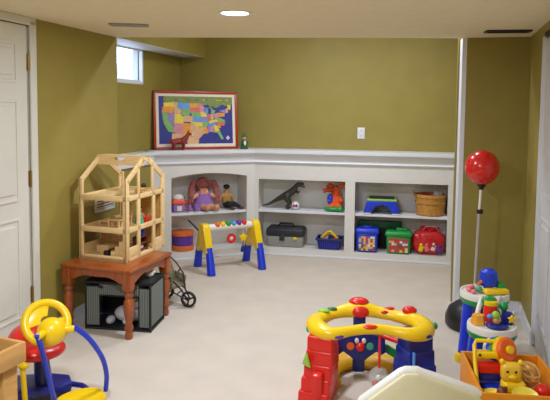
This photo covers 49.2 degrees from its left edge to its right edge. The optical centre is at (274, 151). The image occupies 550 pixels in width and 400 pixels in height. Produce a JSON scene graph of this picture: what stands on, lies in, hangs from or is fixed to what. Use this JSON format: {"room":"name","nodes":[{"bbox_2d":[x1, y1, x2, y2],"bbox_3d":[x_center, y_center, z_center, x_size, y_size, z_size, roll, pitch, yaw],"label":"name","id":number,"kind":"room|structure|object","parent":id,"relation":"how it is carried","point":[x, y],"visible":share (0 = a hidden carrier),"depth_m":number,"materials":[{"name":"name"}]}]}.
{"room":"children's room","nodes":[
{"label":"children's room","id":0,"kind":"room"},
{"bbox_2d":[0,19,205,321],"bbox_3d":[-2.054,0.071,2.539,0.308,2.500,8.542,2,4,16],"label":"wall","id":1,"kind":"structure","parent":0,"point":[77,68],"depth_m":4.21,"materials":[{"name":"green paint"}]},
{"bbox_2d":[0,11,40,337],"bbox_3d":[-1.709,0.225,3.403,0.121,2.080,0.984,2,4,16],"label":"door","id":2,"kind":"structure","parent":1,"relation":"in","point":[19,185],"depth_m":3.69,"materials":[{"name":"paint"}]},
{"bbox_2d":[58,303,84,321],"bbox_3d":[-1.400,1.157,4.419,0.014,0.085,0.979,2,4,16],"label":"baseboard","id":3,"kind":"structure","parent":1,"relation":"attached to","point":[78,312],"depth_m":4.33,"materials":[{"name":"white paint"}]},
{"bbox_2d":[94,200,114,212],"bbox_3d":[-1.316,0.383,4.637,0.013,0.140,0.280,2,4,16],"label":"air vent","id":4,"kind":"object","parent":1,"relation":"in","point":[112,205],"visible":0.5,"depth_m":4.60,"materials":[{"name":"white paint"}]},
{"bbox_2d":[117,45,179,153],"bbox_3d":[-1.342,-0.150,5.805,0.096,2.500,2.106,2,4,16],"label":"wall","id":5,"kind":"structure","parent":1,"relation":"in","point":[160,71],"depth_m":5.83,"materials":[{"name":"green paint"}]},
{"bbox_2d":[117,45,142,84],"bbox_3d":[-1.427,-0.791,5.429,0.105,0.330,0.785,2,4,16],"label":"window","id":6,"kind":"structure","parent":5,"relation":"attached to","point":[119,80],"depth_m":5.77,"materials":[{"name":"white paint"}]},
{"bbox_2d":[117,37,204,57],"bbox_3d":[-1.139,-1.178,5.627,0.301,0.420,1.956,2,4,17],"label":"trim","id":7,"kind":"structure","parent":1,"relation":"attached to","point":[120,41],"depth_m":5.60,"materials":[{"name":"white paint"}]},
{"bbox_2d":[118,165,150,238],"bbox_3d":[-1.374,0.594,5.380,0.116,1.075,1.081,2,4,16],"label":"wall","id":8,"kind":"structure","parent":0,"point":[145,171],"depth_m":5.51,"materials":[{"name":"green paint"}]},
{"bbox_2d":[118,156,153,169],"bbox_3d":[-1.303,0.103,5.312,0.028,0.085,0.982,2,4,16],"label":"trim","id":9,"kind":"structure","parent":8,"relation":"attached to","point":[121,167],"depth_m":5.31,"materials":[{"name":"white paint"}]},
{"bbox_2d":[118,151,155,159],"bbox_3d":[-1.348,0.041,5.335,0.159,0.034,1.081,2,4,16],"label":"trim","id":10,"kind":"structure","parent":8,"relation":"on","point":[150,153],"depth_m":5.59,"materials":[{"name":"white paint"}]},
{"bbox_2d":[0,0,549,37],"bbox_3d":[-0.579,-0.693,1.358,3.557,0.060,7.227,2,4,13],"label":"ceiling","id":11,"kind":"structure","parent":0,"point":[164,18],"depth_m":3.61,"materials":[{"name":"paint"}]},
{"bbox_2d":[108,23,148,27],"bbox_3d":[-0.976,-0.847,4.011,0.258,0.011,0.108,0,4,-8],"label":"ceiling vent","id":12,"kind":"object","parent":11,"relation":"in","point":[109,24],"visible":1,"depth_m":3.98,"materials":[{"name":"beige metal"}]},
{"bbox_2d":[218,10,251,16],"bbox_3d":[-0.232,-0.803,3.476,0.200,0.008,0.200,1,4,0],"label":"recessed light","id":13,"kind":"object","parent":11,"relation":"in","point":[233,13],"visible":1,"depth_m":3.48,"materials":[{"name":"white paint"}]},
{"bbox_2d":[483,30,532,32],"bbox_3d":[1.599,-0.827,4.121,0.303,0.010,0.118,1,4,8],"label":"ceiling vent","id":14,"kind":"object","parent":11,"relation":"in","point":[486,31],"visible":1,"depth_m":4.09,"materials":[{"name":"black plastic"}]},
{"bbox_2d":[17,254,537,399],"bbox_3d":[-0.515,1.379,2.703,6.200,0.100,8.800,1,4,0],"label":"floor","id":15,"kind":"structure","parent":0,"point":[244,336],"depth_m":4.09,"materials":[{"name":"beige carpet"}]},
{"bbox_2d":[0,336,25,399],"bbox_3d":[-1.382,1.070,2.329,0.500,0.550,0.600,2,4,22],"label":"table","id":16,"kind":"object","parent":15,"relation":"on","point":[12,351],"visible":1,"depth_m":2.45,"materials":[{"name":"beige wood"}]},
{"bbox_2d":[8,299,108,399],"bbox_3d":[-1.179,1.001,3.054,0.614,0.592,0.437,3,5,34],"label":"toy","id":17,"kind":"object","parent":15,"relation":"on","point":[44,342],"visible":0.95,"depth_m":2.95,"materials":[{"name":"yellow plastic"}]},
{"bbox_2d":[34,330,46,339],"bbox_3d":[-1.076,0.840,2.752,0.034,0.034,0.054,1,4,10],"label":"socket","id":18,"kind":"object","parent":17,"relation":"attached to","point":[41,334],"depth_m":2.74,"materials":[{"name":"yellow plastic"}]},
{"bbox_2d":[65,325,73,331],"bbox_3d":[-0.986,0.845,2.869,0.049,0.039,0.034,-1,4,-19],"label":"socket","id":19,"kind":"object","parent":17,"relation":"attached to","point":[68,328],"depth_m":2.86,"materials":[{"name":"yellow plastic"}]},
{"bbox_2d":[60,251,171,339],"bbox_3d":[-1.109,0.979,4.257,0.550,0.470,0.568,2,4,18],"label":"side table","id":20,"kind":"object","parent":15,"relation":"on","point":[126,274],"visible":0.76,"depth_m":4.05,"materials":[{"name":"brown wood"}]},
{"bbox_2d":[78,154,164,262],"bbox_3d":[-1.101,0.378,4.361,0.383,0.715,0.525,2,4,18],"label":"dollhouse","id":21,"kind":"object","parent":20,"relation":"on","point":[152,201],"visible":0.94,"depth_m":4.28,"materials":[{"name":"brown wood"}]},
{"bbox_2d":[98,220,110,224],"bbox_3d":[-1.212,0.504,4.299,0.100,0.026,0.040,2,4,18],"label":"bench","id":22,"kind":"object","parent":21,"relation":"on","point":[99,221],"visible":0.67,"depth_m":4.29,"materials":[{"name":"brown wood"}]},
{"bbox_2d":[104,250,110,255],"bbox_3d":[-1.169,0.705,4.180,0.045,0.036,0.032,2,4,18],"label":"television","id":23,"kind":"object","parent":21,"relation":"on","point":[106,252],"visible":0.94,"depth_m":4.17,"materials":[{"name":"black plastic"}]},
{"bbox_2d":[97,235,121,251],"bbox_3d":[-1.204,0.667,4.370,0.095,0.085,0.184,2,4,18],"label":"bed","id":24,"kind":"object","parent":21,"relation":"on","point":[115,239],"visible":0.77,"depth_m":4.35,"materials":[{"name":"brown wood"}]},
{"bbox_2d":[107,218,122,227],"bbox_3d":[-1.117,0.497,4.203,0.100,0.056,0.060,2,4,18],"label":"table","id":25,"kind":"object","parent":21,"relation":"on","point":[112,220],"visible":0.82,"depth_m":4.19,"materials":[{"name":"brown wood"}]},
{"bbox_2d":[111,241,122,256],"bbox_3d":[-1.078,0.670,4.154,0.099,0.112,0.060,2,4,18],"label":"staircase","id":26,"kind":"structure","parent":21,"relation":"on","point":[118,252],"depth_m":4.12,"materials":[{"name":"brown wood"}]},
{"bbox_2d":[129,200,133,225],"bbox_3d":[-1.022,0.432,4.246,0.033,0.182,0.050,2,4,18],"label":"ladder","id":27,"kind":"object","parent":21,"relation":"on","point":[130,203],"visible":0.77,"depth_m":4.25,"materials":[{"name":"beige wood"}]},
{"bbox_2d":[134,206,144,223],"bbox_3d":[-0.979,0.450,4.328,0.070,0.134,0.082,2,4,18],"label":"doll","id":28,"kind":"object","parent":21,"relation":"on","point":[142,220],"visible":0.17,"depth_m":4.32,"materials":[{"name":"teal plastic"}]},
{"bbox_2d":[132,234,147,249],"bbox_3d":[-0.975,0.659,4.346,0.050,0.110,0.130,2,4,18],"label":"base cabinet","id":29,"kind":"object","parent":21,"relation":"on","point":[144,238],"visible":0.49,"depth_m":4.37,"materials":[{"name":"brown wood"}]},
{"bbox_2d":[134,183,146,192],"bbox_3d":[-0.965,0.261,4.321,0.050,0.068,0.114,2,4,18],"label":"toy rocker","id":30,"kind":"object","parent":21,"relation":"on","point":[143,185],"visible":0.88,"depth_m":4.33,"materials":[{"name":"beige wood"}]},
{"bbox_2d":[142,212,148,222],"bbox_3d":[-0.955,0.478,4.396,0.054,0.070,0.050,2,4,18],"label":"armchair","id":31,"kind":"object","parent":21,"relation":"on","point":[146,219],"visible":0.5,"depth_m":4.38,"materials":[{"name":"red plastic"}]},
{"bbox_2d":[85,273,163,332],"bbox_3d":[-1.056,1.046,4.237,0.478,0.339,0.292,1,4,8],"label":"crate","id":32,"kind":"object","parent":15,"relation":"on","point":[104,295],"visible":0.86,"depth_m":4.13,"materials":[{"name":"black plastic"}]},
{"bbox_2d":[106,296,139,324],"bbox_3d":[-1.041,1.088,4.219,0.257,0.222,0.190,1,4,8],"label":"plush toy","id":33,"kind":"object","parent":32,"relation":"on","point":[119,313],"visible":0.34,"depth_m":4.18,"materials":[{"name":"white fabric"}]},
{"bbox_2d":[145,269,155,276],"bbox_3d":[-0.883,0.857,4.244,0.070,0.053,0.053,1,4,8],"label":"crumpled tissue","id":34,"kind":"object","parent":32,"relation":"on","point":[151,273],"visible":0.77,"depth_m":4.23,"materials":[{"name":"white paper"}]},
{"bbox_2d":[158,257,195,306],"bbox_3d":[-0.792,0.998,4.681,0.422,0.380,0.228,3,5,32],"label":"stroller","id":35,"kind":"object","parent":15,"relation":"on","point":[177,279],"visible":0.47,"depth_m":4.66,"materials":[{"name":"black plastic"}]},
{"bbox_2d":[154,164,254,260],"bbox_3d":[-0.821,0.542,6.216,1.190,1.074,0.324,-1,4,-23],"label":"bookcase","id":36,"kind":"object","parent":15,"relation":"on","point":[240,178],"visible":0.55,"depth_m":6.29,"materials":[{"name":"paint"}]},
{"bbox_2d":[171,194,185,212],"bbox_3d":[-0.988,0.519,6.122,0.134,0.180,0.120,-1,4,-23],"label":"hut","id":37,"kind":"object","parent":36,"relation":"on","point":[178,203],"visible":0.98,"depth_m":6.08,"materials":[{"name":"purple plastic"}]},
{"bbox_2d":[171,229,193,251],"bbox_3d":[-0.952,0.906,6.183,0.236,0.195,0.236,-1,4,-23],"label":"drum","id":38,"kind":"object","parent":36,"relation":"on","point":[182,239],"visible":1,"depth_m":6.09,"materials":[{"name":"purple plastic"}]},
{"bbox_2d":[184,196,188,209],"bbox_3d":[-0.914,0.530,6.248,0.084,0.133,0.093,-1,4,-23],"label":"bear","id":39,"kind":"object","parent":36,"relation":"on","point":[186,201],"visible":0.38,"depth_m":6.23},
{"bbox_2d":[187,205,192,212],"bbox_3d":[-0.864,0.576,6.114,0.054,0.071,0.089,-1,4,-23],"label":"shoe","id":40,"kind":"object","parent":36,"relation":"on","point":[190,210],"visible":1,"depth_m":6.09,"materials":[{"name":"purple fabric"}]},
{"bbox_2d":[194,205,200,211],"bbox_3d":[-0.796,0.575,6.132,0.054,0.071,0.089,-3,5,-40],"label":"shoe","id":41,"kind":"object","parent":36,"relation":"on","point":[196,209],"visible":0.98,"depth_m":6.11,"materials":[{"name":"purple fabric"}]},
{"bbox_2d":[188,177,220,210],"bbox_3d":[-0.715,0.433,6.233,0.336,0.330,0.265,2,4,17],"label":"doll","id":42,"kind":"object","parent":36,"relation":"on","point":[202,197],"visible":1,"depth_m":6.22,"materials":[{"name":"purple fabric"}]},
{"bbox_2d":[219,184,243,209],"bbox_3d":[-0.462,0.472,6.317,0.244,0.258,0.151,3,5,27],"label":"doll","id":43,"kind":"object","parent":36,"relation":"on","point":[226,197],"visible":0.99,"depth_m":6.32,"materials":[{"name":"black plastic"}]},
{"bbox_2d":[193,219,265,275],"bbox_3d":[-0.435,0.890,5.766,0.599,0.470,0.445,-1,5,-27],"label":"baby gym","id":44,"kind":"object","parent":15,"relation":"on","point":[253,237],"visible":1,"depth_m":5.74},
{"bbox_2d":[254,164,453,264],"bbox_3d":[0.827,0.557,6.258,2.065,1.074,0.324,1,4,11],"label":"bookcase","id":45,"kind":"object","parent":15,"relation":"on","point":[271,180],"visible":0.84,"depth_m":6.25,"materials":[{"name":"paint"}]},
{"bbox_2d":[263,182,304,208],"bbox_3d":[0.094,0.457,6.376,0.454,0.292,0.120,1,4,11],"label":"dinosaur","id":46,"kind":"object","parent":45,"relation":"on","point":[286,195],"visible":1,"depth_m":6.33,"materials":[{"name":"grey plastic"}]},
{"bbox_2d":[266,222,306,247],"bbox_3d":[0.122,0.875,6.417,0.405,0.246,0.220,1,4,11],"label":"box","id":47,"kind":"object","parent":45,"relation":"on","point":[281,235],"visible":1,"depth_m":6.33,"materials":[{"name":"grey plastic"}]},
{"bbox_2d":[292,201,299,209],"bbox_3d":[0.217,0.565,6.327,0.088,0.086,0.088,1,4,11],"label":"ball","id":48,"kind":"object","parent":45,"relation":"on","point":[295,205],"visible":1,"depth_m":6.30,"materials":[{"name":"white plastic"}]},
{"bbox_2d":[315,230,343,249],"bbox_3d":[0.577,0.914,6.311,0.283,0.194,0.218,1,4,11],"label":"basket","id":49,"kind":"object","parent":45,"relation":"on","point":[330,243],"depth_m":6.24,"materials":[{"name":"blue plastic"}]},
{"bbox_2d":[322,183,344,211],"bbox_3d":[0.620,0.469,6.261,0.244,0.295,0.188,1,4,11],"label":"plush animal","id":50,"kind":"object","parent":45,"relation":"on","point":[335,200],"visible":1,"depth_m":6.23},
{"bbox_2d":[355,225,379,251],"bbox_3d":[0.955,0.890,6.208,0.246,0.264,0.203,1,4,11],"label":"tub","id":51,"kind":"object","parent":45,"relation":"on","point":[366,235],"visible":1,"depth_m":6.12,"materials":[{"name":"blue plastic"}]},
{"bbox_2d":[358,219,401,248],"bbox_3d":[1.106,0.869,6.329,0.450,0.292,0.072,1,4,11],"label":"storage box","id":52,"kind":"object","parent":45,"relation":"on","point":[383,225],"visible":0.43,"depth_m":6.30,"materials":[{"name":"green plastic"}]},
{"bbox_2d":[363,195,399,214],"bbox_3d":[1.104,0.546,6.200,0.368,0.160,0.265,1,4,11],"label":"step stool","id":53,"kind":"object","parent":45,"relation":"on","point":[390,202],"visible":1,"depth_m":6.09,"materials":[{"name":"blue plastic"}]},
{"bbox_2d":[385,227,411,253],"bbox_3d":[1.263,0.901,6.148,0.270,0.258,0.203,1,4,11],"label":"tub","id":54,"kind":"object","parent":45,"relation":"on","point":[398,239],"visible":1,"depth_m":6.06,"materials":[{"name":"green plastic"}]},
{"bbox_2d":[411,225,444,253],"bbox_3d":[1.566,0.887,6.121,0.337,0.294,0.241,1,4,11],"label":"bag","id":55,"kind":"object","parent":45,"relation":"on","point":[423,235],"visible":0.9,"depth_m":6.04,"materials":[{"name":"red plastic"}]},
{"bbox_2d":[418,243,423,251],"bbox_3d":[1.470,0.962,6.037,0.053,0.091,0.035,0,4,-10],"label":"toy","id":56,"kind":"object","parent":55,"relation":"in","point":[421,247],"visible":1,"depth_m":6.03,"materials":[{"name":"yellow plastic"}]},
{"bbox_2d":[424,244,428,251],"bbox_3d":[1.524,0.958,6.027,0.053,0.091,0.035,0,4,-10],"label":"toy","id":57,"kind":"object","parent":55,"relation":"in","point":[426,247],"visible":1,"depth_m":6.02,"materials":[{"name":"pink plastic"}]},
{"bbox_2d":[436,245,441,252],"bbox_3d":[1.641,0.971,6.004,0.053,0.091,0.035,0,4,-10],"label":"toy","id":58,"kind":"object","parent":55,"relation":"in","point":[438,248],"visible":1,"depth_m":6.00,"materials":[{"name":"purple plastic"}]},
{"bbox_2d":[412,190,446,216],"bbox_3d":[1.568,0.514,6.106,0.343,0.248,0.298,1,4,11],"label":"basket","id":59,"kind":"object","parent":45,"relation":"on","point":[426,205],"visible":0.95,"depth_m":5.99,"materials":[{"name":"brown wicker"}]},
{"bbox_2d":[432,191,441,195],"bbox_3d":[1.646,0.452,6.088,0.102,0.115,0.120,1,4,11],"label":"cloth","id":60,"kind":"object","parent":59,"relation":"in","point":[436,193],"visible":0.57,"depth_m":6.05,"materials":[{"name":"white fabric"}]},
{"bbox_2d":[298,297,437,399],"bbox_3d":[0.503,1.079,3.348,0.764,0.460,0.628,1,4,0],"label":"toddler gym","id":61,"kind":"object","parent":15,"relation":"on","point":[324,361],"visible":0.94,"depth_m":3.20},
{"bbox_2d":[358,366,481,399],"bbox_3d":[0.518,1.069,2.280,0.461,0.600,0.240,1,4,0],"label":"table","id":62,"kind":"object","parent":15,"relation":"on","point":[406,382],"visible":1,"depth_m":2.15,"materials":[{"name":"beige plastic"}]},
{"bbox_2d":[445,149,500,332],"bbox_3d":[1.416,0.610,4.222,0.390,1.264,0.390,1,4,0],"label":"ball","id":63,"kind":"object","parent":15,"relation":"on","point":[482,167],"visible":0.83,"depth_m":4.13,"materials":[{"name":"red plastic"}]},
{"bbox_2d":[454,268,517,362],"bbox_3d":[1.232,1.014,3.529,0.320,0.552,0.791,2,4,14],"label":"toy playset","id":64,"kind":"object","parent":15,"relation":"on","point":[489,294],"visible":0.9,"depth_m":3.39,"materials":[{"name":"white plastic"}]},
{"bbox_2d":[459,284,509,308],"bbox_3d":[1.296,0.893,3.715,0.294,0.071,0.294,1,4,0],"label":"tray","id":65,"kind":"object","parent":64,"relation":"on","point":[469,295],"depth_m":3.64,"materials":[{"name":"white plastic"}]},
{"bbox_2d":[467,317,517,341],"bbox_3d":[1.180,0.967,3.264,0.260,0.071,0.260,1,4,0],"label":"tray","id":66,"kind":"object","parent":64,"relation":"on","point":[485,329],"depth_m":3.19,"materials":[{"name":"white plastic"}]},
{"bbox_2d":[460,351,549,399],"bbox_3d":[1.085,1.177,2.764,0.375,0.330,0.455,1,4,7],"label":"toy box","id":67,"kind":"object","parent":15,"relation":"on","point":[467,375],"visible":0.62,"depth_m":2.82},
{"bbox_2d":[472,369,499,388],"bbox_3d":[1.015,1.198,2.878,0.158,0.235,0.198,1,4,7],"label":"brick","id":68,"kind":"object","parent":67,"relation":"in","point":[484,384],"visible":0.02,"depth_m":2.80,"materials":[{"name":"blue plastic"}]},
{"bbox_2d":[483,336,516,361],"bbox_3d":[1.068,0.935,2.848,0.120,0.135,0.149,-1,4,-21],"label":"ring stacker","id":69,"kind":"object","parent":67,"relation":"in","point":[505,348],"visible":0.8,"depth_m":2.80,"materials":[{"name":"orange plastic"}]},
{"bbox_3d":[1.180,1.201,2.858,0.158,0.235,0.198,1,4,7],"label":"brick","id":70,"kind":"object","parent":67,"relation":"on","visible":0},
{"bbox_2d":[521,361,540,386],"bbox_3d":[1.171,1.026,2.777,0.113,0.113,0.112,1,4,7],"label":"ball","id":71,"kind":"object","parent":70,"relation":"on","point":[531,374],"visible":0.7,"depth_m":2.74,"materials":[{"name":"wicker"}]},
{"bbox_3d":[0.990,1.212,2.674,0.158,0.235,0.198,1,4,7],"label":"brick","id":72,"kind":"object","parent":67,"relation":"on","visible":0},
{"bbox_2d":[472,338,505,381],"bbox_3d":[0.999,0.987,2.780,0.155,0.202,0.133,1,4,5],"label":"carrier","id":73,"kind":"object","parent":72,"relation":"on","point":[483,370],"visible":0.77,"depth_m":2.79,"materials":[{"name":"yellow plastic"}]},
{"bbox_2d":[478,371,500,380],"bbox_3d":[1.001,1.045,2.816,0.115,0.045,0.050,1,4,5],"label":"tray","id":74,"kind":"object","parent":73,"relation":"on","point":[483,375],"depth_m":2.79,"materials":[{"name":"blue plastic"}]},
{"bbox_2d":[484,388,496,392],"bbox_3d":[0.956,1.065,2.621,0.084,0.034,0.082,1,4,7],"label":"plate","id":75,"kind":"object","parent":72,"relation":"on","point":[493,390],"visible":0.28,"depth_m":2.65,"materials":[{"name":"yellow plastic"}]},
{"bbox_2d":[496,386,507,392],"bbox_3d":[0.999,1.057,2.639,0.048,0.060,0.052,1,4,7],"label":"toy car","id":76,"kind":"object","parent":72,"relation":"on","point":[501,389],"visible":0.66,"depth_m":2.62,"materials":[{"name":"brown plastic"}]},
{"bbox_2d":[499,358,525,393],"bbox_3d":[1.067,1.008,2.696,0.116,0.154,0.084,1,4,7],"label":"bear","id":77,"kind":"object","parent":72,"relation":"on","point":[510,372],"visible":0.89,"depth_m":2.67,"materials":[{"name":"yellow plastic"}]},
{"bbox_3d":[1.155,1.215,2.654,0.158,0.235,0.198,1,4,7],"label":"brick","id":78,"kind":"object","parent":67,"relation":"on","visible":0},
{"bbox_2d":[512,386,537,394],"bbox_3d":[1.088,1.063,2.603,0.112,0.046,0.108,1,4,7],"label":"bowl","id":79,"kind":"object","parent":78,"relation":"on","point":[518,390],"visible":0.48,"depth_m":2.64,"materials":[{"name":"yellow plastic"}]},
{"bbox_2d":[534,384,549,395],"bbox_3d":[1.184,1.058,2.654,0.067,0.060,0.059,1,4,7],"label":"ball","id":80,"kind":"object","parent":78,"relation":"on","point":[541,389],"visible":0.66,"depth_m":2.63,"materials":[{"name":"red plastic"}]},
{"bbox_2d":[180,38,457,151],"bbox_3d":[0.523,-0.700,6.356,3.230,1.440,0.100,1,4,11],"label":"wall","id":81,"kind":"structure","parent":0,"point":[293,93],"depth_m":6.29,"materials":[{"name":"green paint"}]},
{"bbox_2d":[147,147,453,157],"bbox_3d":[0.283,-0.002,6.195,3.162,0.035,0.904,1,4,0],"label":"trim","id":82,"kind":"structure","parent":81,"relation":"attached to","point":[249,150],"depth_m":6.04,"materials":[{"name":"white paint"}]},
{"bbox_2d":[167,131,192,149],"bbox_3d":[-0.945,-0.119,6.002,0.272,0.197,0.064,-2,5,-28],"label":"horse","id":83,"kind":"object","parent":82,"relation":"on","point":[183,140],"visible":1,"depth_m":5.98},
{"bbox_2d":[153,90,237,149],"bbox_3d":[-0.804,-0.325,6.144,0.885,0.594,0.076,-1,4,-23],"label":"framed map","id":84,"kind":"object","parent":82,"relation":"on","point":[211,117],"visible":0.98,"depth_m":6.14,"materials":[{"name":"paper"}]},
{"bbox_2d":[240,133,247,148],"bbox_3d":[-0.323,-0.118,6.280,0.088,0.172,0.088,-1,4,-23],"label":"figurine","id":85,"kind":"object","parent":82,"relation":"on","point":[244,143],"visible":0.99,"depth_m":6.26,"materials":[{"name":"green plastic"}]},
{"bbox_2d":[154,153,453,168],"bbox_3d":[0.258,0.087,6.018,3.127,0.117,0.518,1,4,0],"label":"trim","id":86,"kind":"structure","parent":81,"relation":"attached to","point":[229,158],"depth_m":6.05,"materials":[{"name":"white paint"}]},
{"bbox_2d":[357,127,364,138],"bbox_3d":[0.898,-0.197,6.258,0.075,0.118,0.012,1,4,11],"label":"wall outlet","id":87,"kind":"object","parent":81,"relation":"attached to","point":[361,131],"visible":1,"depth_m":6.25,"materials":[{"name":"white paint"}]},
{"bbox_2d":[450,38,461,301],"bbox_3d":[1.678,-0.093,5.460,0.086,2.500,1.555,2,4,17],"label":"wall","id":88,"kind":"structure","parent":0,"point":[459,39],"depth_m":4.76,"materials":[{"name":"green paint"}]},
{"bbox_2d":[452,38,466,301],"bbox_3d":[1.439,0.170,4.678,0.042,2.080,0.123,2,4,13],"label":"trim","id":89,"kind":"structure","parent":88,"relation":"attached to","point":[463,42],"depth_m":4.64,"materials":[{"name":"white paint"}]},
{"bbox_2d":[459,37,530,301],"bbox_3d":[1.689,0.177,4.602,0.529,2.080,0.105,2,4,15],"label":"wall","id":90,"kind":"structure","parent":0,"point":[497,68],"depth_m":4.54,"materials":[{"name":"green paint"}]},
{"bbox_2d":[458,296,518,312],"bbox_3d":[1.646,1.176,4.621,0.454,0.085,0.014,2,4,14],"label":"baseboard","id":91,"kind":"structure","parent":90,"relation":"attached to","point":[513,305],"depth_m":4.57,"materials":[{"name":"white paint"}]},
{"bbox_2d":[520,20,549,327],"bbox_3d":[1.066,0.390,1.470,0.096,2.080,6.346,2,4,16],"label":"wall","id":92,"kind":"structure","parent":0,"point":[536,47],"depth_m":4.18,"materials":[{"name":"green paint"}]},
{"bbox_2d":[518,302,530,343],"bbox_3d":[1.771,1.202,4.260,0.014,0.085,0.634,2,4,16],"label":"baseboard","id":93,"kind":"structure","parent":92,"relation":"attached to","point":[523,318],"depth_m":4.21,"materials":[{"name":"white paint"}]},
{"bbox_2d":[530,30,549,368],"bbox_3d":[1.450,0.321,2.890,0.080,2.028,2.016,2,4,16],"label":"door","id":94,"kind":"structure","parent":92,"relation":"in","point":[540,316],"depth_m":3.71,"materials":[{"name":"paint"}]},
{"label":"outside","id":95,"kind":"structure","parent":0,"visible":0},
{"bbox_2d":[117,64,131,79],"bbox_3d":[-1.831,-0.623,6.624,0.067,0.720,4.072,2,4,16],"label":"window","id":96,"kind":"structure","parent":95,"point":[124,71],"depth_m":6.86,"materials":[{"name":"white glass"}]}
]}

